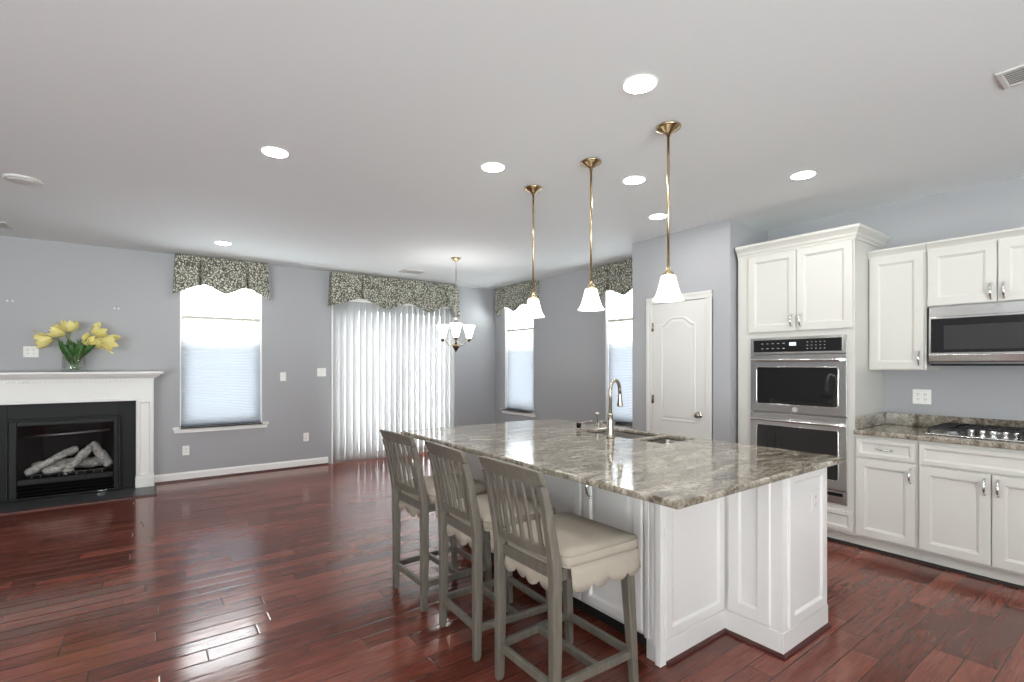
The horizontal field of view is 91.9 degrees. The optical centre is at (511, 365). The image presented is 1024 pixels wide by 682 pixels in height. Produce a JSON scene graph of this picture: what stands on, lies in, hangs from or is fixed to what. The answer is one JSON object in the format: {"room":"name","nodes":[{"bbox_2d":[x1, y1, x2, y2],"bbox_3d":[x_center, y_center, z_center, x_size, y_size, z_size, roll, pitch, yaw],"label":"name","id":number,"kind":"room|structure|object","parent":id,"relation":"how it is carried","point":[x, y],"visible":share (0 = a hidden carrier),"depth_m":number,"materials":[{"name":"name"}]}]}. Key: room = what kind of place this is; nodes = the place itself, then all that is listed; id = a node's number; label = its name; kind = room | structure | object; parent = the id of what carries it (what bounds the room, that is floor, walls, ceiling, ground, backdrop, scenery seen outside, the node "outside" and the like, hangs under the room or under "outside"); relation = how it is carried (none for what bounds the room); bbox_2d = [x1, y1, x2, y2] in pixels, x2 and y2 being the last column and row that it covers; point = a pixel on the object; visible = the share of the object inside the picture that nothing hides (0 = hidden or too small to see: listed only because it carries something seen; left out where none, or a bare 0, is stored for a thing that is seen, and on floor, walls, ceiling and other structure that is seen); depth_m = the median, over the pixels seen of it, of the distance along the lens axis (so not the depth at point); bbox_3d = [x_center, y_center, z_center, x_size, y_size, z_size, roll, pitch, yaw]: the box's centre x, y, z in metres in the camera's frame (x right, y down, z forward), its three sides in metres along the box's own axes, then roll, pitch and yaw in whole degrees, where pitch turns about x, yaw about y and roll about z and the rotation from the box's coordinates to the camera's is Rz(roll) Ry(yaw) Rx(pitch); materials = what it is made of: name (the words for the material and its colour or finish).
{"room":"open-plan kitchen","nodes":[
{"label":"open-plan kitchen","id":0,"kind":"room"},
{"bbox_2d":[0,235,494,474],"bbox_3d":[-4.428,0.032,5.804,10.480,2.737,0.160,0,0,-36],"label":"wall","id":1,"kind":"structure","parent":0,"point":[48,282],"depth_m":5.96,"materials":[{"name":"grey paint"}]},
{"bbox_2d":[23,346,38,356],"bbox_3d":[-5.072,-0.145,5.225,0.118,0.116,0.008,0,0,-36],"label":"wall outlet","id":2,"kind":"object","parent":1,"relation":"attached to","point":[28,351],"visible":0.97,"depth_m":5.22,"materials":[{"name":"white plastic"}]},
{"bbox_2d":[182,445,188,455],"bbox_3d":[-3.972,1.035,6.036,0.072,0.116,0.008,0,0,-36],"label":"wall outlet","id":3,"kind":"object","parent":1,"relation":"attached to","point":[185,449],"visible":1,"depth_m":6.03,"materials":[{"name":"white plastic"}]},
{"bbox_2d":[172,289,268,433],"bbox_3d":[-3.690,-0.140,6.311,1.050,1.920,0.210,0,0,-36],"label":"window","id":4,"kind":"structure","parent":1,"relation":"in","point":[258,298],"depth_m":6.29,"materials":[{"name":"white paint"}]},
{"bbox_2d":[181,315,259,425],"bbox_3d":[-3.687,-0.174,6.308,0.872,1.832,0.040,0,0,-36],"label":"cellular shade","id":5,"kind":"object","parent":4,"relation":"attached to","point":[220,356],"visible":0.88,"depth_m":6.29,"materials":[{"name":"white fabric"}]},
{"bbox_2d":[173,253,269,299],"bbox_3d":[-3.615,-1.097,6.207,1.041,0.463,0.154,0,0,-36],"label":"window valance","id":6,"kind":"object","parent":1,"relation":"attached to","point":[226,276],"visible":1,"depth_m":6.14,"materials":[{"name":"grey fabric"}]},
{"bbox_2d":[154,457,328,483],"bbox_3d":[-3.411,1.347,6.438,2.000,0.105,0.028,0,0,-36],"label":"baseboard","id":7,"kind":"structure","parent":1,"relation":"attached to","point":[237,470],"depth_m":6.36,"materials":[{"name":"white paint"}]},
{"bbox_2d":[280,372,285,380],"bbox_3d":[-3.089,0.150,6.687,0.072,0.116,0.008,0,0,-36],"label":"light switch","id":8,"kind":"object","parent":1,"relation":"attached to","point":[282,374],"visible":1,"depth_m":6.68,"materials":[{"name":"white plastic"}]},
{"bbox_2d":[303,433,308,440],"bbox_3d":[-2.851,0.990,6.862,0.072,0.116,0.008,0,0,-36],"label":"wall outlet","id":9,"kind":"object","parent":1,"relation":"attached to","point":[305,435],"visible":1,"depth_m":6.86,"materials":[{"name":"white plastic"}]},
{"bbox_2d":[317,368,325,375],"bbox_3d":[-2.684,0.095,6.985,0.118,0.116,0.008,0,0,-36],"label":"light switch","id":10,"kind":"object","parent":1,"relation":"attached to","point":[320,371],"visible":1,"depth_m":6.98,"materials":[{"name":"white plastic"}]},
{"bbox_2d":[331,305,434,463],"bbox_3d":[-1.818,0.240,7.712,1.979,2.320,0.188,0,0,-36],"label":"door","id":11,"kind":"structure","parent":1,"relation":"in","point":[331,305],"depth_m":7.07,"materials":[{"name":"white paint"}]},
{"bbox_2d":[328,271,459,316],"bbox_3d":[-1.734,-1.061,7.593,2.084,0.522,0.154,0,0,-36],"label":"valance","id":12,"kind":"object","parent":1,"relation":"attached to","point":[387,293],"visible":0.98,"depth_m":7.45,"materials":[{"name":"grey fabric"}]},
{"bbox_2d":[333,299,454,463],"bbox_3d":[-1.741,0.210,7.606,1.995,2.360,0.040,0,0,-36],"label":"vertical blind","id":13,"kind":"object","parent":1,"relation":"attached to","point":[366,335],"visible":0.77,"depth_m":7.46,"materials":[{"name":"white plastic"}]},
{"bbox_2d":[0,0,1023,289],"bbox_3d":[-1.171,-1.397,1.386,10.480,0.120,11.140,0,0,-36],"label":"ceiling","id":14,"kind":"structure","parent":0,"point":[144,125],"depth_m":2.70,"materials":[{"name":"white paint"}]},
{"bbox_2d":[0,222,12,229],"bbox_3d":[-4.958,-1.333,4.619,0.400,0.007,0.280,0,0,-36],"label":"ceiling vent","id":15,"kind":"object","parent":14,"relation":"in","point":[4,225],"visible":1,"depth_m":4.73,"materials":[{"name":"white metal"}]},
{"bbox_2d":[2,173,42,185],"bbox_3d":[-3.505,-1.324,3.553,0.210,0.024,0.210,0,0,-36],"label":"ceiling disc","id":16,"kind":"object","parent":14,"relation":"attached to","point":[15,178],"visible":1,"depth_m":3.52,"materials":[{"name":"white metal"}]},
{"bbox_2d":[214,241,230,244],"bbox_3d":[-3.155,-1.333,5.410,0.164,0.008,0.164,0,0,-36],"label":"recessed light","id":17,"kind":"object","parent":14,"relation":"in","point":[216,242],"visible":1,"depth_m":5.40,"materials":[{"name":"white paint"}]},
{"bbox_2d":[260,146,288,157],"bbox_3d":[-1.484,-1.333,3.104,0.164,0.008,0.164,0,0,-36],"label":"recessed light","id":18,"kind":"object","parent":14,"relation":"in","point":[275,152],"visible":1,"depth_m":3.09,"materials":[{"name":"white paint"}]},
{"bbox_2d":[399,269,424,273],"bbox_3d":[-1.422,-1.333,7.052,0.320,0.007,0.200,0,0,-36],"label":"ceiling vent","id":19,"kind":"object","parent":14,"relation":"in","point":[404,270],"visible":1,"depth_m":7.03,"materials":[{"name":"white metal"}]},
{"bbox_2d":[437,257,474,351],"bbox_3d":[-0.659,-0.753,6.192,0.437,1.166,0.482,0,0,-36],"label":"chandelier","id":20,"kind":"object","parent":14,"relation":"hanging from","point":[455,326],"visible":1,"depth_m":6.17,"materials":[{"name":"white glass"}]},
{"bbox_2d":[481,162,504,171],"bbox_3d":[-0.128,-1.333,3.338,0.164,0.008,0.164,0,0,-36],"label":"recessed light","id":21,"kind":"object","parent":14,"relation":"in","point":[490,166],"visible":1,"depth_m":3.33,"materials":[{"name":"white paint"}]},
{"bbox_2d":[522,185,544,317],"bbox_3d":[0.161,-0.851,3.734,0.173,0.971,0.173,0,0,-36],"label":"pendant light","id":22,"kind":"object","parent":14,"relation":"hanging from","point":[533,309],"visible":1,"depth_m":3.71,"materials":[{"name":"white glass"}]},
{"bbox_2d":[578,158,603,310],"bbox_3d":[0.519,-0.851,3.255,0.173,0.971,0.173,0,0,-36],"label":"pendant light","id":23,"kind":"object","parent":14,"relation":"hanging from","point":[590,301],"visible":1,"depth_m":3.23,"materials":[{"name":"gold metal"}]},
{"bbox_2d":[622,176,645,184],"bbox_3d":[0.879,-1.333,3.571,0.164,0.008,0.164,0,0,-36],"label":"recessed light","id":24,"kind":"object","parent":14,"relation":"in","point":[632,180],"visible":1,"depth_m":3.56,"materials":[{"name":"white paint"}]},
{"bbox_2d":[622,74,657,93],"bbox_3d":[0.608,-1.333,2.354,0.164,0.008,0.164,0,0,-36],"label":"recessed light","id":25,"kind":"object","parent":14,"relation":"in","point":[641,83],"visible":1,"depth_m":2.34,"materials":[{"name":"white paint"}]},
{"bbox_2d":[649,214,666,219],"bbox_3d":[1.310,-1.333,4.442,0.164,0.008,0.164,0,0,-36],"label":"recessed light","id":26,"kind":"object","parent":14,"relation":"in","point":[654,216],"visible":0.97,"depth_m":4.42,"materials":[{"name":"white paint"}]},
{"bbox_2d":[652,121,684,301],"bbox_3d":[0.875,-0.851,2.776,0.173,0.971,0.173,0,0,-36],"label":"pendant light","id":27,"kind":"object","parent":14,"relation":"hanging from","point":[668,290],"visible":1,"depth_m":2.76,"materials":[{"name":"gold metal"}]},
{"bbox_2d":[790,171,816,179],"bbox_3d":[2.042,-1.333,3.479,0.164,0.008,0.164,0,0,-36],"label":"recessed light","id":28,"kind":"object","parent":14,"relation":"in","point":[801,175],"visible":1,"depth_m":3.47,"materials":[{"name":"white paint"}]},
{"bbox_2d":[995,64,1023,89],"bbox_3d":[2.401,-1.333,2.186,0.200,0.007,0.360,0,0,-36],"label":"ceiling vent","id":29,"kind":"object","parent":14,"relation":"in","point":[1012,77],"visible":1,"depth_m":2.29,"materials":[{"name":"white metal"}]},
{"bbox_2d":[0,453,1023,681],"bbox_3d":[-1.171,1.460,1.386,10.480,0.120,11.140,0,0,-36],"label":"floor","id":30,"kind":"structure","parent":0,"point":[286,575],"depth_m":2.84,"materials":[{"name":"brown wood"}]},
{"bbox_2d":[0,483,156,514],"bbox_3d":[-4.640,1.392,5.150,1.540,0.016,0.641,0,0,-36],"label":"hearth slab","id":31,"kind":"object","parent":30,"relation":"on","point":[124,493],"visible":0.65,"depth_m":5.12,"materials":[{"name":"grey stone"}]},
{"bbox_2d":[5,415,120,501],"bbox_3d":[-4.889,0.966,5.467,0.918,0.828,0.516,0,0,-36],"label":"gas fireplace","id":32,"kind":"object","parent":31,"relation":"on","point":[62,456],"visible":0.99,"depth_m":5.38,"materials":[{"name":"black metal"}]},
{"bbox_2d":[0,401,135,502],"bbox_3d":[-4.772,0.880,5.309,1.184,1.006,0.040,0,0,-36],"label":"fireplace surround","id":33,"kind":"object","parent":31,"relation":"on","point":[126,409],"visible":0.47,"depth_m":5.41,"materials":[{"name":"black stone"}]},
{"bbox_2d":[0,371,163,487],"bbox_3d":[-4.753,0.726,5.284,1.694,1.314,0.291,0,0,-36],"label":"fireplace mantel","id":34,"kind":"object","parent":31,"relation":"on","point":[16,388],"visible":1,"depth_m":5.41,"materials":[{"name":"white paint"}]},
{"bbox_2d":[0,371,163,374],"bbox_3d":[-4.753,0.082,5.284,1.694,0.025,0.291,0,0,-36],"label":"mantel shelf","id":35,"kind":"object","parent":34,"relation":"attached to","point":[128,372],"depth_m":5.28,"materials":[{"name":"white paint"}]},
{"bbox_3d":[-4.701,-0.027,5.318,0.196,0.190,0.196,0,0,-36],"label":"glass vase","id":36,"kind":"object","parent":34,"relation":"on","visible":0},
{"bbox_2d":[31,331,78,369],"bbox_3d":[-4.766,-0.156,5.206,0.408,0.402,0.193,0,0,-36],"label":"tulip","id":37,"kind":"object","parent":36,"relation":"in","point":[42,341],"visible":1,"depth_m":5.12,"materials":[{"name":"yellow plant"}]},
{"bbox_2d":[46,322,84,365],"bbox_3d":[-4.737,-0.204,5.262,0.308,0.499,0.155,0,0,-36],"label":"tulip","id":38,"kind":"object","parent":36,"relation":"in","point":[56,331],"visible":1,"depth_m":5.23,"materials":[{"name":"yellow plant"}]},
{"bbox_2d":[61,320,88,369],"bbox_3d":[-4.663,-0.222,5.291,0.232,0.533,0.164,0,0,-36],"label":"tulip","id":39,"kind":"object","parent":36,"relation":"in","point":[69,326],"visible":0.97,"depth_m":5.25,"materials":[{"name":"yellow plant"}]},
{"bbox_2d":[62,333,97,369],"bbox_3d":[-4.593,-0.153,5.304,0.278,0.396,0.176,0,0,-3],"label":"tulip","id":40,"kind":"object","parent":36,"relation":"in","point":[92,340],"visible":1,"depth_m":5.29,"materials":[{"name":"yellow plant"}]},
{"bbox_2d":[63,337,104,368],"bbox_3d":[-4.607,-0.132,5.344,0.358,0.356,0.134,0,0,-36],"label":"tulip","id":41,"kind":"object","parent":36,"relation":"in","point":[97,345],"visible":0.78,"depth_m":5.37,"materials":[{"name":"yellow plant"}]},
{"bbox_2d":[61,322,107,368],"bbox_3d":[-4.611,-0.219,5.371,0.412,0.530,0.187,0,0,-36],"label":"tulip","id":42,"kind":"object","parent":36,"relation":"in","point":[96,330],"visible":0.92,"depth_m":5.39,"materials":[{"name":"yellow plant"}]},
{"bbox_2d":[65,335,120,369],"bbox_3d":[-4.519,-0.148,5.350,0.467,0.388,0.205,0,0,-36],"label":"tulip","id":43,"kind":"object","parent":36,"relation":"in","point":[108,341],"visible":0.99,"depth_m":5.39,"materials":[{"name":"yellow plant"}]},
{"bbox_2d":[380,429,492,611],"bbox_3d":[-0.476,0.894,3.083,0.603,1.012,0.521,0,0,-38],"label":"bar stool","id":44,"kind":"object","parent":30,"relation":"on","point":[417,495],"visible":0.7,"depth_m":2.96,"materials":[{"name":"grey wood"}]},
{"bbox_2d":[401,473,486,502],"bbox_3d":[-0.427,0.759,3.121,0.432,0.070,0.479,0,0,-38],"label":"seat cushion","id":45,"kind":"object","parent":44,"relation":"on","point":[480,487],"depth_m":3.00,"materials":[{"name":"beige fabric"}]},
{"bbox_2d":[424,440,555,661],"bbox_3d":[-0.120,0.894,2.608,0.603,1.012,0.521,0,0,-33],"label":"bar stool","id":46,"kind":"object","parent":30,"relation":"on","point":[466,518],"visible":0.71,"depth_m":2.48,"materials":[{"name":"grey wood"}]},
{"bbox_2d":[452,491,555,529],"bbox_3d":[-0.069,0.759,2.642,0.432,0.070,0.479,0,0,-33],"label":"seat cushion","id":47,"kind":"object","parent":46,"relation":"on","point":[485,522],"depth_m":2.51,"materials":[{"name":"beige fabric"}]},
{"bbox_2d":[478,456,640,681],"bbox_3d":[0.198,0.894,2.174,0.603,1.012,0.521,0,0,-36],"label":"bar stool","id":48,"kind":"object","parent":30,"relation":"on","point":[566,552],"visible":1,"depth_m":2.08,"materials":[{"name":"grey wood"}]},
{"bbox_2d":[507,512,637,566],"bbox_3d":[0.248,0.759,2.211,0.432,0.070,0.479,0,0,-36],"label":"seat cushion","id":49,"kind":"object","parent":48,"relation":"on","point":[582,541],"depth_m":2.09,"materials":[{"name":"beige fabric"}]},
{"bbox_2d":[455,432,831,667],"bbox_3d":[0.636,0.959,3.252,1.136,0.883,2.240,0,0,-36],"label":"base cabinet","id":50,"kind":"object","parent":30,"relation":"on","point":[749,566],"visible":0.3,"depth_m":2.47,"materials":[{"name":"white paint"}]},
{"bbox_2d":[401,419,844,509],"bbox_3d":[0.472,0.501,3.160,1.470,0.030,2.394,0,0,-36],"label":"countertop","id":51,"kind":"structure","parent":50,"relation":"on","point":[691,471],"depth_m":2.59,"materials":[{"name":"stone"}]},
{"bbox_2d":[576,421,592,429],"bbox_3d":[0.557,0.454,3.774,0.143,0.063,0.037,0,0,-16],"label":"soap dispenser","id":52,"kind":"object","parent":51,"relation":"on","point":[578,425],"visible":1,"depth_m":3.75,"materials":[{"name":"silver metal"}]},
{"bbox_2d":[596,412,599,425],"bbox_3d":[0.692,0.431,3.989,0.038,0.110,0.036,0,0,-36],"label":"sprayer","id":53,"kind":"object","parent":51,"relation":"on","point":[597,413],"visible":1,"depth_m":3.98,"materials":[{"name":"silver metal"}]},
{"bbox_2d":[605,378,622,437],"bbox_3d":[0.709,0.287,3.393,0.065,0.397,0.198,0,0,43],"label":"kitchen faucet","id":54,"kind":"object","parent":51,"relation":"on","point":[610,424],"visible":1,"depth_m":3.33,"materials":[{"name":"silver metal"}]},
{"bbox_2d":[594,432,679,443],"bbox_3d":[0.858,0.627,3.487,0.362,0.221,0.754,0,0,-36],"label":"sink","id":55,"kind":"object","parent":51,"relation":"in","point":[617,434],"visible":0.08,"depth_m":3.70,"materials":[{"name":"silver metal"}]},
{"bbox_2d":[811,488,817,512],"bbox_3d":[1.569,0.700,2.566,0.072,0.116,0.008,0,0,-36],"label":"wall outlet","id":56,"kind":"object","parent":50,"relation":"attached to","point":[814,493],"visible":1,"depth_m":2.56,"materials":[{"name":"white paint"}]},
{"bbox_2d":[735,223,889,543],"bbox_3d":[2.577,0.164,4.305,0.656,2.472,0.979,0,0,-36],"label":"tall cabinet","id":57,"kind":"object","parent":30,"relation":"on","point":[816,283],"visible":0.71,"depth_m":4.02,"materials":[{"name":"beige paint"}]},
{"bbox_2d":[750,334,847,505],"bbox_3d":[2.558,0.422,4.270,0.634,1.324,0.756,0,0,-36],"label":"double wall oven","id":58,"kind":"object","parent":57,"relation":"in","point":[799,385],"visible":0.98,"depth_m":4.06,"materials":[{"name":"silver metal"}]},
{"bbox_2d":[855,434,920,559],"bbox_3d":[2.953,0.962,3.794,0.656,0.876,0.385,0,0,-36],"label":"base cabinet","id":59,"kind":"object","parent":30,"relation":"on","point":[886,469],"visible":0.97,"depth_m":3.62,"materials":[{"name":"beige paint"}]},
{"bbox_2d":[919,441,1023,585],"bbox_3d":[3.295,0.962,3.331,0.656,0.876,0.762,0,0,-36],"label":"base cabinet","id":60,"kind":"object","parent":30,"relation":"on","point":[971,498],"visible":0.98,"depth_m":3.24,"materials":[{"name":"beige paint"}]},
{"bbox_2d":[827,537,1023,589],"bbox_3d":[2.729,1.391,3.733,0.016,0.019,2.080,0,0,-36],"label":"trim","id":61,"kind":"structure","parent":60,"relation":"attached to","point":[828,538],"depth_m":3.45,"materials":[{"name":"wood"}]},
{"bbox_2d":[853,412,1023,450],"bbox_3d":[3.189,0.456,3.493,0.635,0.135,1.149,0,0,-36],"label":"countertop","id":62,"kind":"structure","parent":60,"relation":"on","point":[882,424],"depth_m":3.71,"materials":[{"name":"stone"}]},
{"bbox_2d":[925,422,1023,442],"bbox_3d":[3.331,0.458,3.360,0.500,0.054,0.715,0,0,-36],"label":"gas cooktop","id":63,"kind":"object","parent":62,"relation":"in","point":[1011,434],"visible":1,"depth_m":3.39,"materials":[{"name":"silver metal"}]},
{"bbox_2d":[632,219,766,442],"bbox_3d":[1.927,0.032,5.172,0.680,2.737,1.130,0,0,-36],"label":"wall","id":64,"kind":"structure","parent":0,"point":[702,258],"depth_m":4.72,"materials":[{"name":"grey paint"}]},
{"bbox_2d":[646,290,712,440],"bbox_3d":[1.631,0.345,4.936,0.074,2.109,0.758,0,0,-36],"label":"door","id":65,"kind":"structure","parent":64,"relation":"in","point":[679,335],"depth_m":4.92,"materials":[{"name":"white paint"}]},
{"bbox_2d":[495,175,1023,431],"bbox_3d":[3.030,0.032,4.383,0.160,2.737,10.980,0,0,-36],"label":"wall","id":66,"kind":"structure","parent":0,"point":[570,343],"depth_m":4.12,"materials":[{"name":"grey paint"}]},
{"bbox_2d":[495,280,538,315],"bbox_3d":[0.064,-1.097,8.172,0.114,0.463,1.064,0,0,-36],"label":"window valance","id":67,"kind":"object","parent":66,"relation":"attached to","point":[512,297],"visible":0.89,"depth_m":8.12,"materials":[{"name":"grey fabric"}]},
{"bbox_2d":[500,308,535,416],"bbox_3d":[0.152,-0.140,8.237,0.210,1.920,0.930,0,0,-36],"label":"window","id":68,"kind":"structure","parent":66,"relation":"in","point":[509,314],"depth_m":8.52,"materials":[{"name":"white paint"}]},
{"bbox_2d":[507,327,532,411],"bbox_3d":[0.147,-0.174,8.234,0.040,1.832,0.752,0,0,-36],"label":"cellular shade","id":69,"kind":"object","parent":68,"relation":"attached to","point":[520,341],"visible":0.77,"depth_m":8.24,"materials":[{"name":"white fabric"}]},
{"bbox_2d":[592,259,631,296],"bbox_3d":[1.439,-1.097,6.307,0.114,0.463,1.069,0,0,-36],"label":"window valance","id":70,"kind":"object","parent":66,"relation":"attached to","point":[616,277],"visible":0.56,"depth_m":6.38,"materials":[{"name":"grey fabric"}]},
{"bbox_2d":[599,291,631,428],"bbox_3d":[1.537,-0.140,6.358,0.210,1.920,0.960,0,0,-36],"label":"window","id":71,"kind":"structure","parent":66,"relation":"in","point":[611,297],"depth_m":6.66,"materials":[{"name":"white paint"}]},
{"bbox_2d":[608,317,631,423],"bbox_3d":[1.533,-0.174,6.355,0.040,1.832,0.782,0,0,-36],"label":"cellular shade","id":72,"kind":"object","parent":71,"relation":"attached to","point":[620,330],"visible":0.39,"depth_m":6.49,"materials":[{"name":"white fabric"}]},
{"bbox_2d":[867,243,938,369],"bbox_3d":[3.058,-0.433,3.884,0.382,0.937,0.366,0,0,-36],"label":"upper cabinet","id":73,"kind":"object","parent":66,"relation":"attached to","point":[899,317],"visible":0.95,"depth_m":3.78,"materials":[{"name":"beige paint"}]},
{"bbox_2d":[913,389,930,403],"bbox_3d":[3.254,0.248,3.936,0.008,0.116,0.118,0,0,-36],"label":"wall outlet","id":74,"kind":"object","parent":66,"relation":"attached to","point":[920,396],"visible":1,"depth_m":3.94,"materials":[{"name":"white plastic"}]},
{"bbox_2d":[886,412,1023,431],"bbox_3d":[3.442,0.436,3.667,0.021,0.097,1.127,0,0,-36],"label":"backsplash","id":75,"kind":"structure","parent":66,"relation":"attached to","point":[920,420],"depth_m":3.85,"materials":[{"name":"stone"}]},
{"bbox_2d":[925,227,1023,307],"bbox_3d":[3.394,-0.665,3.428,0.382,0.474,0.761,0,0,-36],"label":"upper cabinet","id":76,"kind":"object","parent":66,"relation":"attached to","point":[988,267],"visible":0.99,"depth_m":3.43,"materials":[{"name":"beige paint"}]},
{"bbox_2d":[929,301,1023,365],"bbox_3d":[3.398,-0.211,3.425,0.378,0.426,0.736,0,0,-36],"label":"microwave","id":77,"kind":"object","parent":76,"relation":"attached to","point":[986,334],"visible":1,"depth_m":3.41,"materials":[{"name":"silver metal"}]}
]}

